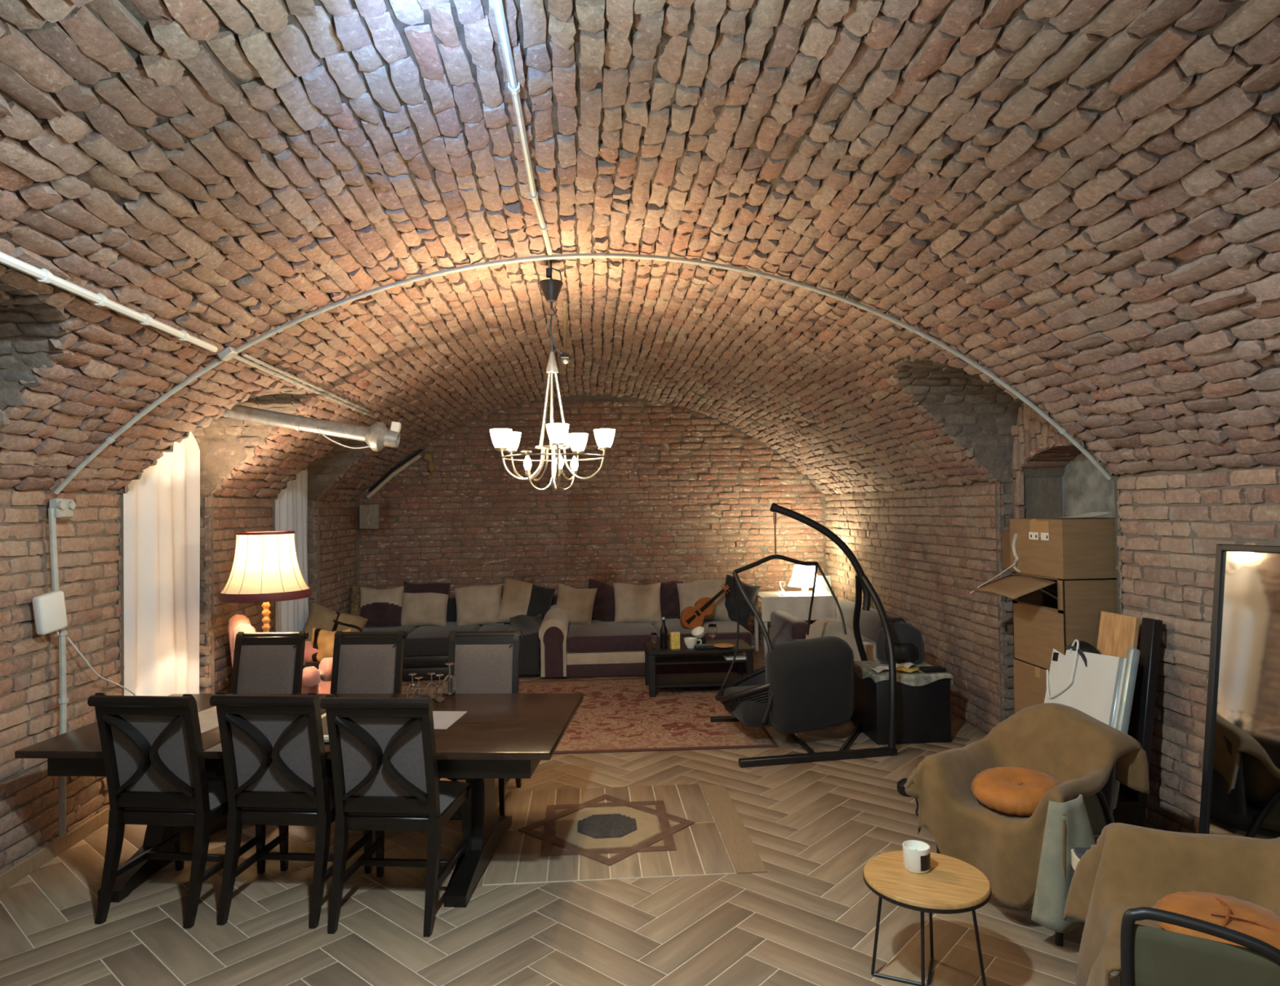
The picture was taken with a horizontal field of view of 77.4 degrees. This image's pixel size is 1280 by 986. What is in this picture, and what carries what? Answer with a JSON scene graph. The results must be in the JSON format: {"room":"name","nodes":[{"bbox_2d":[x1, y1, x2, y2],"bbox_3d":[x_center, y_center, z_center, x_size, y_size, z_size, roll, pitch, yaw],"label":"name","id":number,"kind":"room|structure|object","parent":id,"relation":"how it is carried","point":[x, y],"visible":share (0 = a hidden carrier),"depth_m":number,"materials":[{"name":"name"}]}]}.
{"room":"underground chamber","nodes":[
{"label":"underground chamber","id":0,"kind":"room"},
{"bbox_2d":[0,280,370,874],"bbox_3d":[-2.788,0.544,3.787,1.237,2.649,11.952,-1,-1,-4],"label":"wall","id":1,"kind":"structure","parent":0,"point":[90,543],"depth_m":4.43,"materials":[{"name":"brick"}]},
{"bbox_2d":[31,591,67,637],"bbox_3d":[-2.994,0.621,4.048,0.063,0.242,0.176,-1,-1,8],"label":"router","id":2,"kind":"object","parent":1,"relation":"attached to","point":[49,609],"visible":1,"depth_m":4.02,"materials":[{"name":"white plastic"}]},
{"bbox_2d":[0,806,110,893],"bbox_3d":[-3.139,1.873,5.816,0.020,0.080,7.700,-1,-1,-4],"label":"baseboard","id":3,"kind":"structure","parent":1,"relation":"attached to","point":[19,871],"depth_m":4.09,"materials":[{"name":"wood"}]},
{"bbox_2d":[48,508,68,837],"bbox_3d":[-3.016,0.928,4.133,0.053,1.701,0.097,-1,-1,23],"label":"conduit","id":4,"kind":"object","parent":1,"relation":"attached to","point":[63,700],"visible":0.7,"depth_m":4.13,"materials":[{"name":"metal"}]},
{"bbox_2d":[66,637,135,695],"bbox_3d":[-3.040,1.077,4.577,0.037,0.626,0.790,-1,-1,-8],"label":"cable","id":5,"kind":"object","parent":4,"relation":"hanging from","point":[68,638],"visible":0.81,"depth_m":4.39,"materials":[{"name":"plastic"}]},
{"bbox_2d":[48,498,75,517],"bbox_3d":[-3.019,0.079,4.173,0.065,0.100,0.136,-1,-1,-4],"label":"junction box","id":6,"kind":"object","parent":1,"relation":"attached to","point":[63,508],"visible":1,"depth_m":4.14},
{"bbox_2d":[123,431,199,696],"bbox_3d":[-3.233,0.611,5.354,0.077,2.530,1.060,-1,-1,-4],"label":"curtain","id":7,"kind":"object","parent":1,"relation":"hanging from","point":[162,508],"visible":0.61,"depth_m":5.43,"materials":[{"name":"fabric"}]},
{"bbox_2d":[275,467,308,665],"bbox_3d":[-3.387,0.688,7.703,0.089,2.470,1.090,-1,-1,-4],"label":"curtain","id":8,"kind":"object","parent":1,"relation":"hanging from","point":[291,504],"visible":0.34,"depth_m":7.86,"materials":[{"name":"fabric"}]},
{"bbox_2d":[221,404,401,451],"bbox_3d":[-2.474,-0.481,5.658,1.530,0.390,0.210,-1,-1,-4],"label":"ventilation duct","id":9,"kind":"object","parent":1,"relation":"attached to","point":[377,436],"visible":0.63,"depth_m":5.62,"materials":[{"name":"metal"}]},
{"bbox_2d":[0,645,1161,985],"bbox_3d":[-0.133,1.875,4.002,6.778,0.117,12.378,-1,-1,-4],"label":"floor","id":10,"kind":"structure","parent":0,"point":[695,867],"depth_m":3.54,"materials":[{"name":"tile"}]},
{"bbox_2d":[87,693,265,928],"bbox_3d":[-2.103,1.364,3.674,0.470,0.993,0.565,-1,-1,7],"label":"dining chair","id":11,"kind":"object","parent":10,"relation":"on","point":[152,747],"visible":0.93,"depth_m":3.49,"materials":[{"name":"black wood"}]},
{"bbox_2d":[217,530,311,632],"bbox_3d":[-2.582,1.083,5.519,0.585,1.631,0.585,-1,-1,-4],"label":"floor lamp","id":12,"kind":"object","parent":10,"relation":"on","point":[265,569],"visible":0.68,"depth_m":5.36,"materials":[{"name":"fabric"}]},
{"bbox_2d":[230,631,308,693],"bbox_3d":[-2.402,1.393,4.935,0.470,0.993,0.565,-1,-1,3],"label":"dining chair","id":13,"kind":"object","parent":10,"relation":"on","point":[264,663],"visible":0.31,"depth_m":5.12,"materials":[{"name":"fabric"}]},
{"bbox_2d":[227,614,333,694],"bbox_3d":[-2.639,1.405,6.089,0.888,1.020,1.075,0,-1,-32],"label":"tub chair","id":14,"kind":"object","parent":10,"relation":"on","point":[316,681],"visible":0.27,"depth_m":5.78,"materials":[{"name":"pink fabric"}]},
{"bbox_2d":[318,680,331,693],"bbox_3d":[-2.610,1.583,6.102,0.773,0.215,0.840,0,-1,-32],"label":"seat cushion","id":15,"kind":"object","parent":14,"relation":"on","point":[324,687],"depth_m":6.05,"materials":[{"name":"pink fabric"}]},
{"bbox_2d":[309,627,351,662],"bbox_3d":[-2.539,1.254,6.540,0.343,0.290,0.166,-1,-1,13],"label":"cushion","id":16,"kind":"object","parent":14,"relation":"on","point":[322,640],"visible":0.59,"depth_m":6.49,"materials":[{"name":"beige fabric"}]},
{"bbox_2d":[209,692,372,928],"bbox_3d":[-1.569,1.355,3.655,0.470,0.993,0.565,-1,-1,6],"label":"dining chair","id":17,"kind":"object","parent":10,"relation":"on","point":[273,752],"visible":0.94,"depth_m":3.47,"materials":[{"name":"black wood"}]},
{"bbox_2d":[14,693,583,907],"bbox_3d":[-1.555,1.499,4.043,2.420,0.710,1.100,-1,-1,3],"label":"dining table","id":18,"kind":"object","parent":10,"relation":"on","point":[499,735],"visible":0.5,"depth_m":3.74,"materials":[{"name":"black wood"}]},
{"bbox_2d":[198,706,218,733],"bbox_3d":[-2.203,1.153,4.069,0.300,0.004,0.940,-1,-1,10],"label":"table runner","id":19,"kind":"object","parent":18,"relation":"on","point":[208,719],"visible":0.07,"depth_m":4.06,"materials":[{"name":"fabric"}]},
{"bbox_2d":[426,672,436,699],"bbox_3d":[-1.162,1.075,4.451,0.061,0.142,0.060,-1,-1,-4],"label":"wine glass","id":20,"kind":"object","parent":18,"relation":"on","point":[430,688],"visible":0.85,"depth_m":4.43,"materials":[{"name":"white"}]},
{"bbox_2d":[426,682,436,699],"bbox_3d":[-1.162,1.100,4.451,0.061,0.092,0.060,-1,-1,-4],"label":"bowl","id":21,"kind":"object","parent":20,"relation":"on","point":[430,688],"depth_m":4.43,"materials":[{"name":"clear glass"}]},
{"bbox_2d":[434,673,445,702],"bbox_3d":[-1.097,1.069,4.376,0.064,0.149,0.063,-1,-1,-4],"label":"wine glass","id":22,"kind":"object","parent":18,"relation":"on","point":[439,691],"visible":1,"depth_m":4.35,"materials":[{"name":"white"}]},
{"bbox_2d":[434,684,445,702],"bbox_3d":[-1.097,1.095,4.375,0.064,0.097,0.063,-1,-1,-4],"label":"bowl","id":23,"kind":"object","parent":22,"relation":"on","point":[439,691],"depth_m":4.35,"materials":[{"name":"clear glass"}]},
{"bbox_2d":[432,711,466,729],"bbox_3d":[-1.005,1.134,3.990,0.190,0.002,0.330,-1,-1,5],"label":"placemat","id":24,"kind":"object","parent":18,"relation":"on","point":[442,720],"visible":0.57,"depth_m":4.02,"materials":[{"name":"fabric"}]},
{"bbox_2d":[443,662,456,695],"bbox_3d":[-1.084,1.058,4.547,0.076,0.177,0.074,-1,-1,-4],"label":"wine glass","id":25,"kind":"object","parent":18,"relation":"on","point":[449,682],"visible":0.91,"depth_m":4.52,"materials":[{"name":"white"}]},
{"bbox_2d":[443,674,456,695],"bbox_3d":[-1.083,1.089,4.547,0.076,0.115,0.074,-1,-1,-4],"label":"bowl","id":26,"kind":"object","parent":25,"relation":"on","point":[449,682],"depth_m":4.52,"materials":[{"name":"clear glass"}]},
{"bbox_2d":[330,630,407,693],"bbox_3d":[-1.748,1.381,4.899,0.470,0.993,0.565,-1,-1,3],"label":"dining chair","id":27,"kind":"object","parent":10,"relation":"on","point":[363,662],"visible":0.47,"depth_m":5.08,"materials":[{"name":"fabric"}]},
{"bbox_2d":[320,694,471,936],"bbox_3d":[-1.067,1.345,3.573,0.470,0.993,0.565,-1,-1,5],"label":"dining chair","id":28,"kind":"object","parent":10,"relation":"on","point":[383,750],"visible":0.99,"depth_m":3.39,"materials":[{"name":"black wood"}]},
{"bbox_2d":[302,595,541,680],"bbox_3d":[-2.147,1.584,8.530,2.160,0.710,2.330,-1,-1,-4],"label":"sofa","id":29,"kind":"object","parent":10,"relation":"on","point":[426,647],"visible":0.19,"depth_m":8.27,"materials":[{"name":"grey fabric"}]},
{"bbox_2d":[302,601,368,641],"bbox_3d":[-3.003,1.343,7.816,0.657,0.561,0.332,0,-1,-20],"label":"cushion","id":30,"kind":"object","parent":29,"relation":"on","point":[322,617],"visible":0.48,"depth_m":7.76,"materials":[{"name":"beige fabric"}]},
{"bbox_2d":[349,585,381,615],"bbox_3d":[-3.202,1.311,9.279,0.381,0.488,0.220,0,-1,-21],"label":"cushion","id":31,"kind":"object","parent":29,"relation":"on","point":[354,609],"visible":0.26,"depth_m":9.19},
{"bbox_2d":[359,586,404,627],"bbox_3d":[-2.964,1.302,9.138,0.502,0.456,0.230,-1,-1,-3],"label":"cushion","id":32,"kind":"object","parent":29,"relation":"on","point":[382,608],"visible":0.94,"depth_m":9.07,"materials":[{"name":"beige fabric"}]},
{"bbox_2d":[362,625,421,635],"bbox_3d":[-2.888,1.617,8.826,0.714,0.185,1.240,-1,-1,-4],"label":"seat cushion","id":33,"kind":"object","parent":29,"relation":"on","point":[394,628],"depth_m":8.95,"materials":[{"name":"grey fabric"}]},
{"bbox_2d":[398,581,450,626],"bbox_3d":[-2.477,1.286,9.192,0.579,0.540,0.235,-1,-1,-7],"label":"cushion","id":34,"kind":"object","parent":29,"relation":"on","point":[424,603],"visible":0.99,"depth_m":9.12,"materials":[{"name":"beige fabric"}]},
{"bbox_2d":[403,622,483,656],"bbox_3d":[-2.170,1.606,8.874,0.714,0.185,1.240,-1,-1,-4],"label":"seat cushion","id":35,"kind":"object","parent":29,"relation":"on","point":[422,640],"depth_m":8.28,"materials":[{"name":"grey fabric"}]},
{"bbox_2d":[453,583,504,626],"bbox_3d":[-1.855,1.312,9.217,0.591,0.508,0.256,-1,-1,-3],"label":"cushion","id":36,"kind":"object","parent":29,"relation":"on","point":[475,605],"visible":0.96,"depth_m":9.13,"materials":[{"name":"beige fabric"}]},
{"bbox_2d":[477,622,540,648],"bbox_3d":[-1.451,1.596,8.922,0.714,0.185,1.240,-1,-1,-4],"label":"seat cushion","id":37,"kind":"object","parent":29,"relation":"on","point":[481,628],"depth_m":8.90,"materials":[{"name":"grey fabric"}]},
{"bbox_2d":[495,577,555,622],"bbox_3d":[-1.316,1.297,9.206,0.697,0.637,0.275,-1,-1,-9],"label":"cushion","id":38,"kind":"object","parent":29,"relation":"on","point":[519,597],"visible":0.82,"depth_m":9.13,"materials":[{"name":"beige fabric"}]},
{"bbox_2d":[507,613,542,674],"bbox_3d":[-1.251,1.627,8.692,0.415,0.523,0.870,-1,-1,-4],"label":"throw","id":39,"kind":"object","parent":29,"relation":"on","point":[529,661],"visible":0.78,"depth_m":8.28,"materials":[{"name":"grey fabric"}]},
{"bbox_2d":[438,630,522,816],"bbox_3d":[-0.992,1.368,4.830,0.470,0.993,0.565,-1,-1,3],"label":"dining chair","id":40,"kind":"object","parent":10,"relation":"on","point":[485,662],"visible":0.48,"depth_m":5.01,"materials":[{"name":"fabric"}]},
{"bbox_2d":[401,678,778,754],"bbox_3d":[-0.750,1.889,6.909,3.400,0.012,2.400,-1,-1,-3],"label":"rug","id":41,"kind":"object","parent":10,"relation":"on","point":[613,715],"visible":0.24,"depth_m":6.53,"materials":[{"name":"carpet"}]},
{"bbox_2d":[644,639,753,697],"bbox_3d":[0.551,1.667,7.642,0.980,0.420,0.560,-1,-1,-4],"label":"coffee table","id":42,"kind":"object","parent":41,"relation":"on","point":[683,655],"visible":0.79,"depth_m":7.49,"materials":[{"name":"black paint"}]},
{"bbox_2d":[659,617,667,648],"bbox_3d":[0.224,1.315,7.507,0.074,0.290,0.074,-1,-1,-4],"label":"bottle","id":43,"kind":"object","parent":42,"relation":"on","point":[664,631],"visible":1,"depth_m":7.48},
{"bbox_2d":[669,631,679,649],"bbox_3d":[0.327,1.381,7.473,0.085,0.154,0.060,-1,-1,-12],"label":"box","id":44,"kind":"object","parent":42,"relation":"on","point":[674,636],"visible":1,"depth_m":7.44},
{"bbox_2d":[655,671,742,688],"bbox_3d":[0.553,1.787,7.640,0.900,0.025,0.500,-1,-1,-4],"label":"shelf","id":45,"kind":"object","parent":42,"relation":"attached to","point":[702,679],"depth_m":7.59,"materials":[{"name":"black paint"}]},
{"bbox_2d":[655,652,746,665],"bbox_3d":[0.549,1.577,7.644,0.900,0.020,0.500,-1,-1,-4],"label":"shelf","id":46,"kind":"object","parent":42,"relation":"attached to","point":[706,658],"depth_m":7.51,"materials":[{"name":"black paint"}]},
{"bbox_2d":[538,594,752,678],"bbox_3d":[0.024,1.560,9.058,2.238,0.710,1.568,-1,-1,-4],"label":"sofa","id":47,"kind":"object","parent":10,"relation":"on","point":[599,648],"visible":0.59,"depth_m":8.29,"materials":[{"name":"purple fabric"}]},
{"bbox_2d":[555,583,597,624],"bbox_3d":[-0.754,1.290,9.242,0.521,0.485,0.241,-1,-1,3],"label":"cushion","id":48,"kind":"object","parent":47,"relation":"on","point":[578,604],"visible":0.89,"depth_m":9.18,"materials":[{"name":"beige fabric"}]},
{"bbox_2d":[587,578,615,621],"bbox_3d":[-0.447,1.282,9.407,0.520,0.547,0.188,-1,-1,-9],"label":"cushion","id":49,"kind":"object","parent":47,"relation":"on","point":[604,606],"visible":0.6,"depth_m":9.35,"materials":[{"name":"purple fabric"}]},
{"bbox_2d":[566,619,659,653],"bbox_3d":[-0.321,1.584,8.949,0.974,0.175,1.340,-1,-1,-4],"label":"seat cushion","id":50,"kind":"object","parent":47,"relation":"on","point":[598,637],"depth_m":8.31,"materials":[{"name":"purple fabric"}]},
{"bbox_2d":[613,582,662,623],"bbox_3d":[-0.026,1.280,9.273,0.566,0.472,0.257,-1,-1,-1],"label":"cushion","id":51,"kind":"object","parent":47,"relation":"on","point":[633,603],"visible":1,"depth_m":9.20,"materials":[{"name":"beige fabric"}]},
{"bbox_2d":[657,580,683,619],"bbox_3d":[0.361,1.276,9.474,0.312,0.468,0.192,-1,-1,4],"label":"cushion","id":52,"kind":"object","parent":47,"relation":"on","point":[669,597],"visible":0.72,"depth_m":9.41,"materials":[{"name":"purple fabric"}]},
{"bbox_2d":[652,617,752,646],"bbox_3d":[0.657,1.570,9.014,0.974,0.175,1.340,-1,-1,-4],"label":"seat cushion","id":53,"kind":"object","parent":47,"relation":"on","point":[726,629],"depth_m":8.58,"materials":[{"name":"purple fabric"}]},
{"bbox_2d":[676,578,731,621],"bbox_3d":[0.744,1.272,9.308,0.637,0.526,0.266,-1,-1,4],"label":"cushion","id":54,"kind":"object","parent":47,"relation":"on","point":[689,593],"visible":0.68,"depth_m":9.24,"materials":[{"name":"beige fabric"}]},
{"bbox_2d":[680,583,729,629],"bbox_3d":[0.728,1.254,8.836,0.666,0.472,0.156,0,-1,-32],"label":"violin","id":55,"kind":"object","parent":47,"relation":"on","point":[691,617],"visible":0.96,"depth_m":8.74,"materials":[{"name":"brown wood"}]},
{"bbox_2d":[724,574,760,626],"bbox_3d":[1.127,1.248,9.271,0.544,0.598,0.227,-1,-1,19],"label":"cushion","id":56,"kind":"object","parent":47,"relation":"on","point":[752,591],"visible":0.71,"depth_m":9.19,"materials":[{"name":"grey fabric"}]},
{"bbox_2d":[754,591,835,659],"bbox_3d":[1.802,1.546,9.424,0.860,0.712,0.617,-1,-1,-4],"label":"table","id":57,"kind":"object","parent":10,"relation":"on","point":[793,603],"visible":0.67,"depth_m":9.14,"materials":[{"name":"white fabric"}]},
{"bbox_2d":[787,564,821,595],"bbox_3d":[1.938,1.018,9.382,0.400,0.340,0.398,-1,-1,-4],"label":"table lamp","id":58,"kind":"object","parent":57,"relation":"on","point":[802,576],"visible":0.94,"depth_m":9.27,"materials":[{"name":"fabric"}]},
{"bbox_2d":[813,575,831,595],"bbox_3d":[2.124,1.074,9.303,0.200,0.218,0.064,-1,-1,16],"label":"picture frame","id":59,"kind":"object","parent":57,"relation":"on","point":[824,589],"visible":0.73,"depth_m":9.29,"materials":[{"name":"paper"}]},
{"bbox_2d":[815,577,828,592],"bbox_3d":[2.121,1.074,9.292,0.150,0.166,0.038,-1,-1,16],"label":"print","id":60,"kind":"object","parent":59,"relation":"attached to","point":[824,588],"depth_m":9.29},
{"bbox_2d":[710,502,897,768],"bbox_3d":[1.262,0.957,5.970,1.426,1.780,1.191,-1,-1,-4],"label":"chair","id":61,"kind":"object","parent":10,"relation":"on","point":[759,693],"visible":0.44,"depth_m":5.88,"materials":[{"name":"black paint"}]},
{"bbox_2d":[715,666,769,706],"bbox_3d":[1.078,1.447,6.069,1.025,0.579,0.846,-1,-1,-4],"label":"basket","id":62,"kind":"object","parent":61,"relation":"on","point":[759,693],"depth_m":5.86,"materials":[{"name":"wicker"}]},
{"bbox_2d":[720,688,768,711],"bbox_3d":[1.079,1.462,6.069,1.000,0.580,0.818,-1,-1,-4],"label":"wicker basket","id":63,"kind":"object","parent":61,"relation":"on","point":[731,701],"depth_m":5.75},
{"bbox_2d":[723,635,853,733],"bbox_3d":[1.110,1.389,5.938,0.826,0.686,0.769,-1,-1,-12],"label":"seat cushion","id":64,"kind":"object","parent":61,"relation":"in","point":[811,681],"visible":0.94,"depth_m":5.63,"materials":[{"name":"black fabric"}]},
{"bbox_2d":[723,684,771,727],"bbox_3d":[1.040,1.591,6.025,0.720,0.200,0.560,-1,-1,-12],"label":"cushion","id":65,"kind":"object","parent":64,"relation":"on","point":[749,713],"depth_m":5.72,"materials":[{"name":"black fabric"}]},
{"bbox_2d":[767,600,902,661],"bbox_3d":[1.946,1.506,8.027,0.960,0.700,1.735,-1,-1,-4],"label":"sofa","id":66,"kind":"object","parent":10,"relation":"on","point":[785,627],"visible":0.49,"depth_m":7.85,"materials":[{"name":"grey fabric"}]},
{"bbox_2d":[768,624,875,644],"bbox_3d":[1.879,1.539,8.135,0.820,0.200,1.460,-1,-1,-4],"label":"seat cushion","id":67,"kind":"object","parent":66,"relation":"on","point":[777,636],"depth_m":8.17,"materials":[{"name":"beige fabric"}]},
{"bbox_2d":[852,670,951,744],"bbox_3d":[1.986,1.588,6.116,0.560,0.500,0.560,-1,-1,-4],"label":"cube","id":68,"kind":"object","parent":10,"relation":"on","point":[923,713],"visible":0.76,"depth_m":5.84,"materials":[{"name":"black paint"}]},
{"bbox_2d":[853,660,952,686],"bbox_3d":[1.982,1.377,6.120,0.582,0.082,0.582,-1,-1,-4],"label":"lace cloth","id":69,"kind":"object","parent":68,"relation":"on","point":[915,678],"visible":0.58,"depth_m":5.87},
{"bbox_2d":[875,617,924,664],"bbox_3d":[2.037,1.156,6.244,0.370,0.354,0.253,-1,-1,6],"label":"backpack","id":70,"kind":"object","parent":69,"relation":"on","point":[908,642],"visible":0.76,"depth_m":6.19,"materials":[{"name":"grey fabric"}]},
{"bbox_2d":[862,850,991,985],"bbox_3d":[1.040,1.590,2.895,0.438,0.402,0.438,-1,-1,24],"label":"round side table","id":71,"kind":"object","parent":10,"relation":"on","point":[951,885],"visible":0.9,"depth_m":2.84,"materials":[{"name":"brown wood"}]},
{"bbox_2d":[902,840,930,874],"bbox_3d":[1.023,1.347,2.953,0.096,0.085,0.096,0,-1,-34],"label":"candle jar","id":72,"kind":"object","parent":71,"relation":"on","point":[916,854],"visible":1,"depth_m":2.92,"materials":[{"name":"white ceramic"}]},
{"bbox_2d":[936,761,1116,946],"bbox_3d":[1.740,1.423,3.556,0.623,0.752,0.560,0,-1,-36],"label":"armchair","id":73,"kind":"object","parent":10,"relation":"on","point":[1099,806],"visible":0.09,"depth_m":3.38,"materials":[{"name":"fabric"}]},
{"bbox_2d":[903,702,1149,933],"bbox_3d":[1.741,1.333,3.511,0.813,0.707,0.819,0,-1,-36],"label":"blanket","id":74,"kind":"object","parent":73,"relation":"on","point":[1022,857],"visible":0.84,"depth_m":3.47,"materials":[{"name":"fabric"}]},
{"bbox_2d":[970,766,1060,816],"bbox_3d":[1.655,1.302,3.497,0.382,0.131,0.384,-1,-1,-18],"label":"round cushion","id":75,"kind":"object","parent":74,"relation":"on","point":[1017,791],"visible":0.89,"depth_m":3.43,"materials":[{"name":"orange fabric"}]},
{"bbox_2d":[1013,658,1122,793],"bbox_3d":[2.668,1.434,4.897,0.462,0.741,0.560,-1,-1,-4],"label":"cardboard box","id":76,"kind":"object","parent":10,"relation":"on","point":[1029,680],"visible":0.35,"depth_m":5.00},
{"bbox_2d":[969,563,1117,671],"bbox_3d":[2.516,0.754,4.900,0.756,0.622,0.560,-1,-1,-4],"label":"cardboard box","id":77,"kind":"object","parent":76,"relation":"on","point":[1049,613],"visible":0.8,"depth_m":4.74,"materials":[{"name":"cardboard"}]},
{"bbox_2d":[1001,530,1010,569],"bbox_3d":[2.485,0.381,5.292,0.060,0.260,0.220,-1,-1,-4],"label":"cardboard piece","id":78,"kind":"object","parent":77,"relation":"on","point":[1005,534],"visible":0.34,"depth_m":5.34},
{"bbox_2d":[1009,517,1116,579],"bbox_3d":[2.641,0.329,4.907,0.492,0.346,0.570,-1,-1,-4],"label":"cardboard box","id":79,"kind":"object","parent":77,"relation":"on","point":[1057,548],"visible":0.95,"depth_m":4.63,"materials":[{"name":"cardboard"}]},
{"bbox_2d":[1071,835,1099,870],"bbox_3d":[1.867,1.573,2.971,0.456,0.416,0.456,-1,-1,-4],"label":"table","id":80,"kind":"object","parent":10,"relation":"on","point":[1078,852],"visible":0.16,"depth_m":3.04,"materials":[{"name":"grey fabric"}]},
{"bbox_2d":[1044,639,1140,808],"bbox_3d":[2.431,1.208,4.383,0.250,0.799,0.690,-1,-1,-8],"label":"board","id":81,"kind":"object","parent":10,"relation":"on","point":[1104,690],"visible":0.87,"depth_m":4.30,"materials":[{"name":"white metal"}]},
{"bbox_2d":[1096,610,1140,792],"bbox_3d":[2.550,1.231,4.357,0.206,1.133,0.290,-1,-1,-4],"label":"wooden board","id":82,"kind":"object","parent":10,"relation":"on","point":[1117,633],"visible":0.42,"depth_m":4.35,"materials":[{"name":"brown wood"}]},
{"bbox_2d":[1126,617,1162,826],"bbox_3d":[2.623,1.226,4.166,0.189,1.135,0.090,-1,-1,-4],"label":"board","id":83,"kind":"object","parent":10,"relation":"on","point":[1151,628],"visible":0.58,"depth_m":4.13,"materials":[{"name":"paint"}]},
{"bbox_2d":[1120,906,1279,985],"bbox_3d":[1.810,1.400,2.378,0.670,0.752,0.602,-2,-1,31],"label":"armchair","id":84,"kind":"object","parent":10,"relation":"on","point":[1149,956],"visible":0.41,"depth_m":2.22,"materials":[{"name":"black paint"}]},
{"bbox_2d":[1063,822,1279,985],"bbox_3d":[1.812,1.357,2.465,0.942,0.803,0.708,-2,-1,31],"label":"blanket","id":85,"kind":"object","parent":84,"relation":"on","point":[1129,866],"visible":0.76,"depth_m":2.65,"materials":[{"name":"fabric"}]},
{"bbox_2d":[1151,890,1279,950],"bbox_3d":[1.770,1.301,2.408,0.385,0.090,0.385,-1,-1,-4],"label":"round cushion","id":86,"kind":"object","parent":85,"relation":"on","point":[1247,917],"visible":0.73,"depth_m":2.41,"materials":[{"name":"orange fabric"}]},
{"bbox_2d":[1198,543,1279,839],"bbox_3d":[2.624,0.998,3.235,0.234,1.554,0.650,-1,-1,-19],"label":"floor mirror","id":87,"kind":"object","parent":10,"relation":"on","point":[1240,793],"visible":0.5,"depth_m":3.41,"materials":[{"name":"black paint"}]},
{"bbox_3d":[2.573,1.499,4.523,0.220,0.600,0.140,-1,-1,-4],"label":"crate","id":88,"kind":"object","parent":10,"relation":"on","visible":0},
{"bbox_2d":[1065,640,1101,667],"bbox_3d":[2.559,1.018,4.562,0.192,0.346,0.350,-1,-1,-4],"label":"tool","id":89,"kind":"object","parent":88,"relation":"on","point":[1084,646],"visible":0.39,"depth_m":4.49,"materials":[{"name":"black paint"}]},
{"bbox_2d":[355,393,826,645],"bbox_3d":[-0.561,0.355,10.016,5.978,3.195,0.183,-1,-1,-4],"label":"wall","id":90,"kind":"structure","parent":0,"point":[685,495],"depth_m":9.96,"materials":[{"name":"brick"}]},
{"bbox_2d":[359,504,379,529],"bbox_3d":[-3.286,0.289,9.690,0.230,0.300,0.097,-1,-1,-4],"label":"junction box","id":91,"kind":"object","parent":90,"relation":"attached to","point":[369,514],"visible":1,"depth_m":9.66,"materials":[{"name":"white plastic"}]},
{"bbox_2d":[366,453,422,498],"bbox_3d":[-2.996,-0.204,9.732,0.670,0.545,0.048,-1,-1,-4],"label":"conduit","id":92,"kind":"object","parent":90,"relation":"attached to","point":[417,457],"visible":1,"depth_m":9.71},
{"bbox_2d":[368,448,422,491],"bbox_3d":[-2.977,-0.280,9.730,0.656,0.520,0.042,-1,-1,-4],"label":"batten","id":93,"kind":"object","parent":90,"relation":"attached to","point":[404,461],"visible":1,"depth_m":9.71,"materials":[{"name":"black wood"}]},
{"bbox_2d":[0,0,1279,502],"bbox_3d":[-0.170,-0.716,3.992,5.861,1.350,11.959,-1,-1,-4],"label":"ceiling","id":94,"kind":"structure","parent":0,"point":[1078,200],"depth_m":3.11,"materials":[{"name":"brick"}]},
{"bbox_2d":[0,251,217,352],"bbox_3d":[-2.068,-0.760,2.623,0.046,0.046,2.880,-1,-1,-4],"label":"conduit","id":95,"kind":"object","parent":94,"relation":"attached to","point":[43,275],"visible":1,"depth_m":3.08,"materials":[{"name":"white plastic"}]},
{"bbox_2d":[217,346,237,361],"bbox_3d":[-2.174,-0.733,4.209,0.082,0.071,0.070,-1,-1,-4],"label":"junction box","id":96,"kind":"object","parent":94,"relation":"attached to","point":[228,353],"visible":1,"depth_m":4.18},
{"bbox_2d":[232,355,376,418],"bbox_3d":[-2.272,-0.707,5.661,0.030,0.030,2.970,-1,-1,-4],"label":"conduit","id":97,"kind":"object","parent":94,"relation":"attached to","point":[273,373],"visible":1,"depth_m":5.21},
{"bbox_2d":[241,352,368,411],"bbox_3d":[-2.236,-0.727,5.569,0.024,0.024,2.480,-1,-1,-4],"label":"conduit","id":98,"kind":"object","parent":94,"relation":"attached to","point":[285,373],"visible":1,"depth_m":5.17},
{"bbox_2d":[492,0,552,255],"bbox_3d":[-0.431,-1.319,2.955,0.054,0.040,2.701,-1,-1,-3],"label":"conduit","id":99,"kind":"object","parent":94,"relation":"attached to","point":[513,86],"visible":1,"depth_m":2.71,"materials":[{"name":"metal"}]},
{"bbox_2d":[489,260,615,490],"bbox_3d":[-0.498,-0.663,4.535,0.630,1.300,0.630,-2,-1,41],"label":"chandelier","id":100,"kind":"object","parent":94,"relation":"hanging from","point":[508,441],"visible":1,"depth_m":4.48,"materials":[{"name":"glass"}]},
{"bbox_2d":[53,252,1111,494],"bbox_3d":[-0.195,-0.677,4.371,5.757,1.288,0.034,-1,-1,-4],"label":"conduit","id":101,"kind":"object","parent":94,"relation":"attached to","point":[110,439],"visible":0.99,"depth_m":4.36,"materials":[{"name":"metal"}]},
{"bbox_2d":[824,356,1279,833],"bbox_3d":[2.508,0.432,4.145,1.468,2.720,11.951,-1,-1,-4],"label":"wall","id":102,"kind":"structure","parent":0,"point":[923,552],"depth_m":5.67,"materials":[{"name":"brick"}]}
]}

